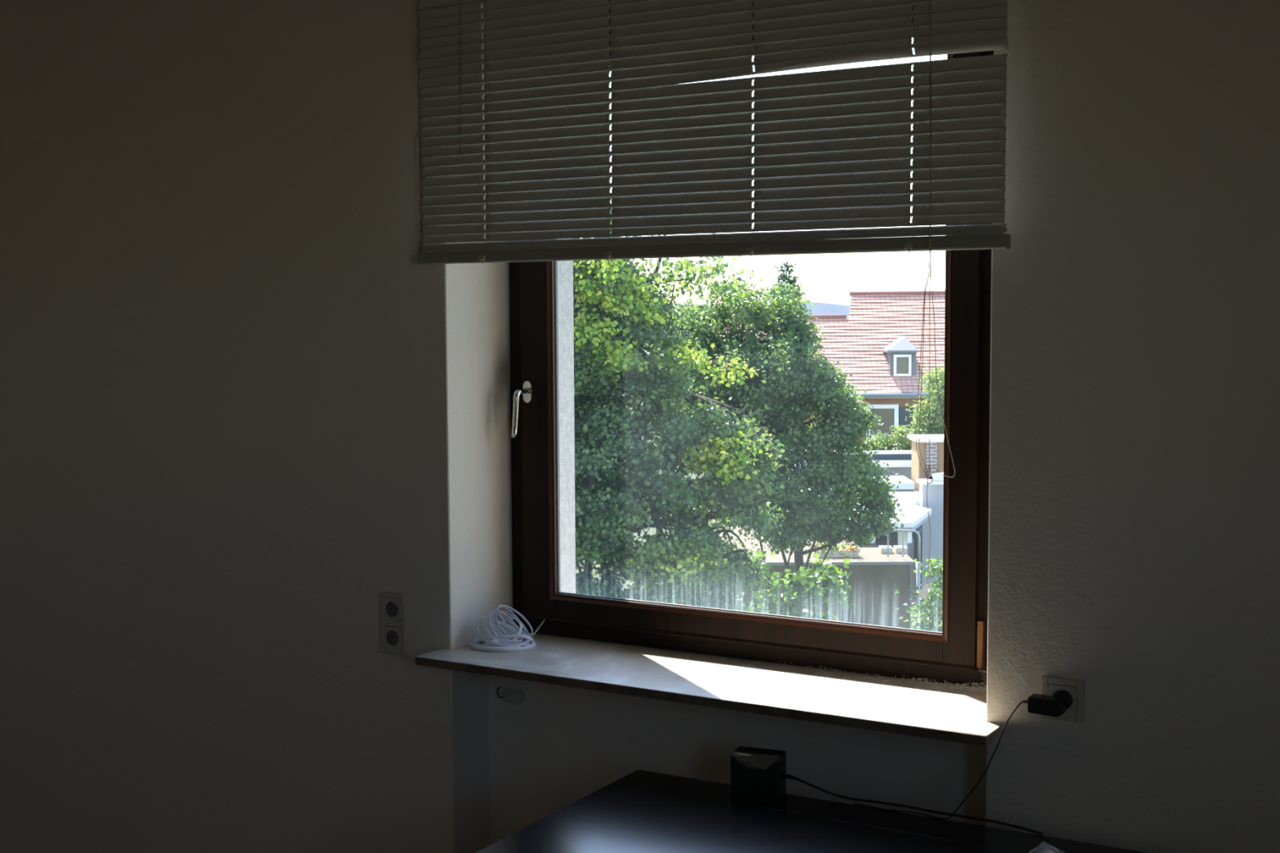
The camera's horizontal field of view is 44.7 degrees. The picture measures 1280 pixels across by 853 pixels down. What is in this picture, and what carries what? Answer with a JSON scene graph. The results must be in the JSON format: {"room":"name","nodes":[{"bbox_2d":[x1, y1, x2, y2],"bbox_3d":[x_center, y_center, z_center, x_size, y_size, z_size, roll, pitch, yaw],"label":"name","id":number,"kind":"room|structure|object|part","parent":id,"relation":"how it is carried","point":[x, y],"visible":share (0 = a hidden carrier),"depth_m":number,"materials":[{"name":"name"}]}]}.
{"room":"home office","nodes":[
{"label":"home office","id":0,"kind":"room"},
{"bbox_2d":[0,0,1279,852],"bbox_3d":[-0.071,0.056,3.650,5.500,2.760,0.330,2,5,31],"label":"wall","id":1,"kind":"structure","parent":0,"point":[240,410],"depth_m":3.80,"materials":[{"name":"paint"}]},
{"bbox_2d":[379,591,408,655],"bbox_3d":[-0.603,0.482,3.805,0.081,0.152,0.012,2,5,31],"label":"wall socket","id":2,"kind":"object","parent":1,"relation":"attached to","point":[393,606],"visible":1,"depth_m":3.80,"materials":[{"name":"beige plastic"}]},
{"bbox_2d":[501,688,524,704],"bbox_3d":[-0.312,0.664,3.822,0.069,0.038,0.004,2,5,31],"label":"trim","id":3,"kind":"structure","parent":1,"relation":"attached to","point":[512,696],"depth_m":3.82,"materials":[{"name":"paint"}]},
{"bbox_2d":[414,0,1002,746],"bbox_3d":[0.187,-0.221,3.452,1.383,1.580,0.500,2,5,31],"label":"window","id":4,"kind":"structure","parent":1,"relation":"in","point":[957,654],"depth_m":3.44,"materials":[{"name":"glass"},{"name":"dark brown wood"},{"name":"beige marble"}]},
{"bbox_2d":[464,604,545,652],"bbox_3d":[-0.319,0.479,3.783,0.162,0.102,0.204,2,5,31],"label":"cable coil","id":5,"kind":"object","parent":4,"relation":"on","point":[507,641],"visible":1,"depth_m":3.74,"materials":[{"name":"white plastic"}]},
{"bbox_3d":[-0.293,-0.034,3.824,0.025,0.121,0.060,2,5,31],"label":"handle","id":6,"kind":"part","parent":4,"relation":"part of","materials":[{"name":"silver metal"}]},
{"bbox_3d":[-0.217,-0.217,3.978,0.007,1.420,0.021,2,5,31],"label":"shutter rail","id":7,"kind":"part","parent":4,"relation":"part of","materials":[{"name":"grey metal"}]},
{"bbox_3d":[0.154,0.561,3.447,1.383,0.020,0.356,2,5,31],"label":"sill","id":8,"kind":"part","parent":4,"relation":"part of","materials":[{"name":"beige stone"}]},
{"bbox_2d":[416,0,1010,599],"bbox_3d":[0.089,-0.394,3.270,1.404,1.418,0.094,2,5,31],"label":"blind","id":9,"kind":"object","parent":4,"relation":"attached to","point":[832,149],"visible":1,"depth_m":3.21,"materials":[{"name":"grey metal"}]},
{"bbox_3d":[-0.349,-0.743,3.506,0.001,0.686,0.030,2,5,31],"label":"ladder cord","id":10,"kind":"part","parent":9,"relation":"part of","materials":[{"name":"fabric"}]},
{"bbox_3d":[-0.351,-0.744,3.507,0.006,0.707,0.001,-3,5,-30],"label":"lift cord","id":11,"kind":"part","parent":9,"relation":"part of","materials":[{"name":"fabric"}]},
{"bbox_3d":[-0.062,-0.732,3.333,0.006,0.707,0.001,-3,5,-30],"label":"lift cord","id":12,"kind":"part","parent":9,"relation":"part of","materials":[{"name":"white fabric"}]},
{"bbox_3d":[-0.059,-0.732,3.332,0.001,0.686,0.030,2,5,31],"label":"ladder cord","id":13,"kind":"part","parent":9,"relation":"part of","materials":[{"name":"white fabric"}]},
{"bbox_3d":[0.088,-0.369,3.269,1.402,0.028,0.030,2,5,31],"label":"rail","id":14,"kind":"part","parent":9,"relation":"part of","materials":[{"name":"grey metal"}]},
{"bbox_3d":[0.231,-0.721,3.156,0.006,0.707,0.001,-3,5,-30],"label":"lift cord","id":15,"kind":"part","parent":9,"relation":"part of","materials":[{"name":"white fabric"}]},
{"bbox_3d":[0.523,-0.710,2.980,0.006,0.707,0.001,-3,5,-30],"label":"lift cord","id":16,"kind":"part","parent":9,"relation":"part of","materials":[{"name":"white fabric"}]},
{"bbox_3d":[0.525,-0.710,2.979,0.001,0.686,0.030,2,5,31],"label":"ladder cord","id":17,"kind":"part","parent":9,"relation":"part of","materials":[{"name":"white fabric"}]},
{"bbox_3d":[0.562,-0.375,2.939,0.080,1.364,0.008,2,5,31],"label":"pull cord","id":18,"kind":"part","parent":9,"relation":"part of","materials":[{"name":"fabric"}]},
{"bbox_2d":[723,658,986,697],"bbox_3d":[0.497,0.526,3.415,0.703,0.050,0.101,3,5,35],"label":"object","id":19,"kind":"object","parent":4,"relation":"on","point":[972,687],"visible":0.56,"depth_m":3.33,"materials":[{"name":"grey"}]},
{"bbox_2d":[1040,675,1084,723],"bbox_3d":[0.803,0.518,2.955,0.081,0.081,0.012,2,5,31],"label":"wall socket","id":20,"kind":"object","parent":1,"relation":"attached to","point":[1077,693],"visible":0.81,"depth_m":2.94,"materials":[{"name":"beige plastic"}]},
{"bbox_2d":[1026,689,1072,717],"bbox_3d":[0.777,0.521,2.943,0.074,0.042,0.057,2,5,31],"label":"charger","id":21,"kind":"object","parent":20,"relation":"attached to","point":[1055,705],"visible":1,"depth_m":2.92,"materials":[{"name":"black plastic"}]},
{"bbox_2d":[853,699,1027,820],"bbox_3d":[0.578,0.638,3.015,0.344,0.245,0.033,2,5,24],"label":"charging cable","id":22,"kind":"object","parent":21,"relation":"hanging from","point":[1023,701],"visible":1,"depth_m":2.98,"materials":[{"name":"black plastic"}]},
{"bbox_2d":[530,238,933,683],"bbox_3d":[0.061,1.517,3.961,5.500,10.000,0.148,2,5,31],"label":"wall","id":23,"kind":"structure","parent":0,"point":[565,268],"depth_m":4.04,"materials":[{"name":"white paint"}]},
{"bbox_3d":[-1.202,1.625,1.877,5.700,0.100,4.730,2,5,31],"label":"floor","id":24,"kind":"structure","parent":0,"visible":0},
{"bbox_2d":[475,769,1146,852],"bbox_3d":[0.534,1.151,2.610,1.716,0.720,0.835,2,5,31],"label":"desk","id":25,"kind":"object","parent":24,"relation":"on","point":[641,811],"visible":1,"depth_m":2.96,"materials":[{"name":"black wood"}]},
{"bbox_2d":[730,746,786,801],"bbox_3d":[0.241,0.707,3.167,0.100,0.088,0.058,1,4,21],"label":"box","id":26,"kind":"object","parent":25,"relation":"on","point":[756,773],"visible":1,"depth_m":3.14,"materials":[{"name":"black plastic"}]},
{"bbox_2d":[782,773,1043,835],"bbox_3d":[0.532,0.734,3.054,0.524,0.049,0.054,2,5,27],"label":"cable","id":27,"kind":"object","parent":25,"relation":"on","point":[784,775],"visible":0.98,"depth_m":3.08,"materials":[{"name":"black plastic"}]},
{"bbox_2d":[1029,845,1058,852],"bbox_3d":[0.716,0.767,2.762,0.070,0.020,0.101,2,5,31],"label":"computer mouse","id":28,"kind":"object","parent":25,"relation":"on","point":[1043,849],"visible":1,"depth_m":2.80,"materials":[{"name":"white plastic"}]},
{"label":"outside","id":29,"kind":"structure","parent":0,"visible":0},
{"bbox_2d":[604,289,945,349],"bbox_3d":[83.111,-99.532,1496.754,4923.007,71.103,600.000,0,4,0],"label":"hills","id":30,"kind":"structure","parent":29,"point":[820,308],"depth_m":1468.61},
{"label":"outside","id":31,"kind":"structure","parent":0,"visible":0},
{"bbox_2d":[575,348,702,595],"bbox_3d":[-0.029,-5.434,213.165,600.000,1.000,414.000,0,4,0],"label":"ground","id":32,"kind":"structure","parent":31,"point":[651,531],"depth_m":67.15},
{"bbox_2d":[573,192,793,611],"bbox_3d":[-0.848,2.415,20.458,5.657,11.243,4.002,1,4,14],"label":"maple tree","id":33,"kind":"object","parent":32,"relation":"on","point":[609,506],"visible":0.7,"depth_m":19.48,"materials":[{"name":"green plant"}]},
{"bbox_2d":[647,274,905,607],"bbox_3d":[2.032,2.557,25.807,4.428,10.145,3.297,2,5,25],"label":"round tree","id":34,"kind":"object","parent":32,"relation":"on","point":[802,379],"visible":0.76,"depth_m":25.17,"materials":[{"name":"green plant"}]},
{"bbox_2d":[773,257,808,312],"bbox_3d":[5.519,-0.695,60.103,1.738,11.631,1.669,3,5,38],"label":"conifer","id":35,"kind":"object","parent":32,"relation":"on","point":[783,276],"visible":0.22,"depth_m":59.66,"materials":[{"name":"green plant"}]},
{"bbox_2d":[735,549,854,621],"bbox_3d":[2.023,4.795,22.470,1.974,6.164,1.796,-2,5,-23],"label":"bush","id":36,"kind":"object","parent":32,"relation":"on","point":[784,591],"visible":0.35,"depth_m":22.05,"materials":[{"name":"green plant"}]},
{"bbox_2d":[675,506,915,629],"bbox_3d":[2.858,4.654,32.443,4.342,4.991,8.160,0,4,0],"label":"wall","id":37,"kind":"structure","parent":32,"relation":"on","point":[874,579],"depth_m":28.31,"materials":[{"name":"paint"}]},
{"bbox_2d":[805,542,860,557],"bbox_3d":[3.578,2.276,28.829,1.014,0.362,0.543,0,4,0],"label":"flower box","id":38,"kind":"object","parent":37,"relation":"on","point":[846,552],"visible":0.67,"depth_m":28.70,"materials":[{"name":"beige"}]},
{"bbox_2d":[817,528,920,562],"bbox_3d":[4.184,2.243,28.438,1.901,0.732,0.043,0,4,0],"label":"terrace railing","id":39,"kind":"object","parent":37,"relation":"on","point":[895,530],"visible":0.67,"depth_m":28.42,"materials":[{"name":"silver metal"}]},
{"bbox_3d":[3.964,2.150,28.431,0.032,0.481,0.028,0,4,0],"label":"post","id":40,"kind":"part","parent":39,"relation":"part of","materials":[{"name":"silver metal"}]},
{"bbox_3d":[4.536,2.148,28.432,0.032,0.478,0.028,0,4,0],"label":"post","id":41,"kind":"part","parent":39,"relation":"part of","materials":[{"name":"silver metal"}]},
{"bbox_3d":[4.192,2.243,28.438,1.885,0.732,0.043,0,4,0],"label":"handrail","id":42,"kind":"part","parent":39,"relation":"part of","materials":[{"name":"silver metal"}]},
{"bbox_3d":[4.809,2.147,28.432,0.032,0.476,0.028,0,4,0],"label":"post","id":43,"kind":"part","parent":39,"relation":"part of","materials":[{"name":"silver metal"}]},
{"bbox_2d":[848,518,897,545],"bbox_3d":[5.005,2.330,33.508,1.796,1.007,0.300,0,4,0],"label":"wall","id":44,"kind":"structure","parent":37,"relation":"on","point":[894,535],"depth_m":33.37,"materials":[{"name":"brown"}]},
{"bbox_3d":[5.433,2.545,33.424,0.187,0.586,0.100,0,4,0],"label":"door","id":45,"kind":"part","parent":44,"relation":"part of","materials":[{"name":"grey"}]},
{"bbox_2d":[878,545,893,553],"bbox_3d":[4.628,2.320,29.296,0.220,0.110,0.300,0,4,0],"label":"planter","id":46,"kind":"object","parent":37,"relation":"on","point":[882,548],"visible":1,"depth_m":29.15,"materials":[{"name":"beige"}]},
{"bbox_2d":[853,492,931,555],"bbox_3d":[5.296,2.102,32.834,1.735,0.857,5.416,0,4,8],"label":"canopy","id":47,"kind":"object","parent":37,"relation":"on","point":[916,516],"visible":0.46,"depth_m":31.54,"materials":[{"name":"white"}]},
{"bbox_3d":[5.264,2.370,31.180,0.189,0.561,0.050,0,4,0],"label":"panel","id":48,"kind":"part","parent":47,"relation":"part of","materials":[{"name":"white"}]},
{"bbox_3d":[5.286,2.156,30.533,0.090,0.251,0.090,0,4,0],"label":"post","id":49,"kind":"part","parent":47,"relation":"part of","materials":[{"name":"white"}]},
{"bbox_2d":[911,527,921,539],"bbox_3d":[5.508,2.114,31.036,0.240,0.260,0.234,0,4,0],"label":"grill","id":50,"kind":"object","parent":47,"relation":"attached to","point":[914,535],"visible":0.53,"depth_m":30.96,"materials":[{"name":"grey metal"}]},
{"bbox_2d":[893,545,907,553],"bbox_3d":[4.909,2.318,29.296,0.220,0.110,0.300,0,4,0],"label":"planter","id":51,"kind":"object","parent":37,"relation":"on","point":[897,548],"visible":1,"depth_m":29.15,"materials":[{"name":"beige concrete"}]},
{"bbox_2d":[915,561,920,627],"bbox_3d":[5.047,4.943,28.334,0.110,4.987,0.105,0,4,0],"label":"downpipe","id":52,"kind":"object","parent":37,"relation":"attached to","point":[917,575],"visible":0.14,"depth_m":28.14,"materials":[{"name":"silver metal"}]},
{"bbox_2d":[702,290,945,489],"bbox_3d":[9.622,0.448,53.431,14.650,10.273,7.490,0,4,0],"label":"house","id":53,"kind":"structure","parent":32,"relation":"on","point":[878,344],"depth_m":51.31,"materials":[{"name":"red tile"}]},
{"bbox_3d":[7.835,-0.164,50.363,0.782,0.853,0.020,0,4,0],"label":"pane","id":54,"kind":"part","parent":53,"relation":"part of","materials":[{"name":"clear glass"}]},
{"bbox_3d":[8.472,-1.977,50.252,0.406,0.542,0.020,0,4,0],"label":"pane","id":55,"kind":"part","parent":53,"relation":"part of","materials":[{"name":"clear glass"}]},
{"bbox_3d":[8.690,-0.130,50.331,0.605,0.994,0.110,0,4,0],"label":"shutter panel","id":56,"kind":"part","parent":53,"relation":"part of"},
{"bbox_2d":[794,442,911,479],"bbox_3d":[5.221,3.473,40.835,3.479,6.108,5.450,0,4,0],"label":"roofed building","id":57,"kind":"structure","parent":32,"relation":"on","point":[899,461],"depth_m":38.00,"materials":[{"name":"grey paint"}]},
{"bbox_2d":[854,440,879,450],"bbox_3d":[5.780,0.594,39.981,0.873,0.499,0.917,-4,6,-43],"label":"shrub","id":58,"kind":"object","parent":57,"relation":"on","point":[869,444],"visible":0.16,"depth_m":39.76,"materials":[{"name":"green plant"}]},
{"bbox_2d":[864,430,899,450],"bbox_3d":[6.178,0.464,39.916,0.982,0.728,0.858,1,4,14],"label":"shrub","id":59,"kind":"object","parent":57,"relation":"on","point":[883,439],"visible":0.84,"depth_m":39.77,"materials":[{"name":"green plant"}]},
{"bbox_2d":[880,423,918,450],"bbox_3d":[6.745,0.335,39.902,1.015,0.842,0.875,0,4,0],"label":"shrub","id":60,"kind":"object","parent":57,"relation":"on","point":[904,433],"visible":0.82,"depth_m":39.76,"materials":[{"name":"green plant"}]},
{"bbox_2d":[899,439,911,450],"bbox_3d":[7.097,0.518,39.963,0.888,0.518,0.862,1,4,21],"label":"shrub","id":61,"kind":"object","parent":57,"relation":"on","point":[906,444],"visible":0.18,"depth_m":39.86,"materials":[{"name":"green plant"}]},
{"bbox_2d":[818,475,914,559],"bbox_3d":[4.385,4.022,37.190,4.108,5.549,1.600,0,4,0],"label":"low annexe","id":62,"kind":"structure","parent":32,"relation":"on","point":[906,485],"depth_m":36.48,"materials":[{"name":"grey paint"}]},
{"bbox_2d":[894,555,942,632],"bbox_3d":[4.848,3.966,25.609,1.714,3.624,1.788,-4,6,-43],"label":"bush","id":63,"kind":"object","parent":32,"relation":"on","point":[933,623],"visible":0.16,"depth_m":25.65,"materials":[{"name":"green plant"}]},
{"bbox_2d":[897,362,944,442],"bbox_3d":[8.405,2.262,42.804,2.433,8.224,2.198,-4,5,-39],"label":"birch tree","id":64,"kind":"object","parent":32,"relation":"on","point":[936,421],"visible":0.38,"depth_m":42.36,"materials":[{"name":"green plant"}]},
{"bbox_2d":[906,434,943,569],"bbox_3d":[6.905,3.518,36.854,0.963,6.577,1.300,0,4,0],"label":"chimney","id":65,"kind":"object","parent":32,"relation":"on","point":[936,441],"visible":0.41,"depth_m":36.16,"materials":[{"name":"paint"}]},
{"bbox_2d":[915,472,943,623],"bbox_3d":[7.235,4.029,33.171,2.646,6.086,0.580,0,4,0],"label":"tower","id":66,"kind":"structure","parent":32,"relation":"on","point":[935,489],"depth_m":32.85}
]}

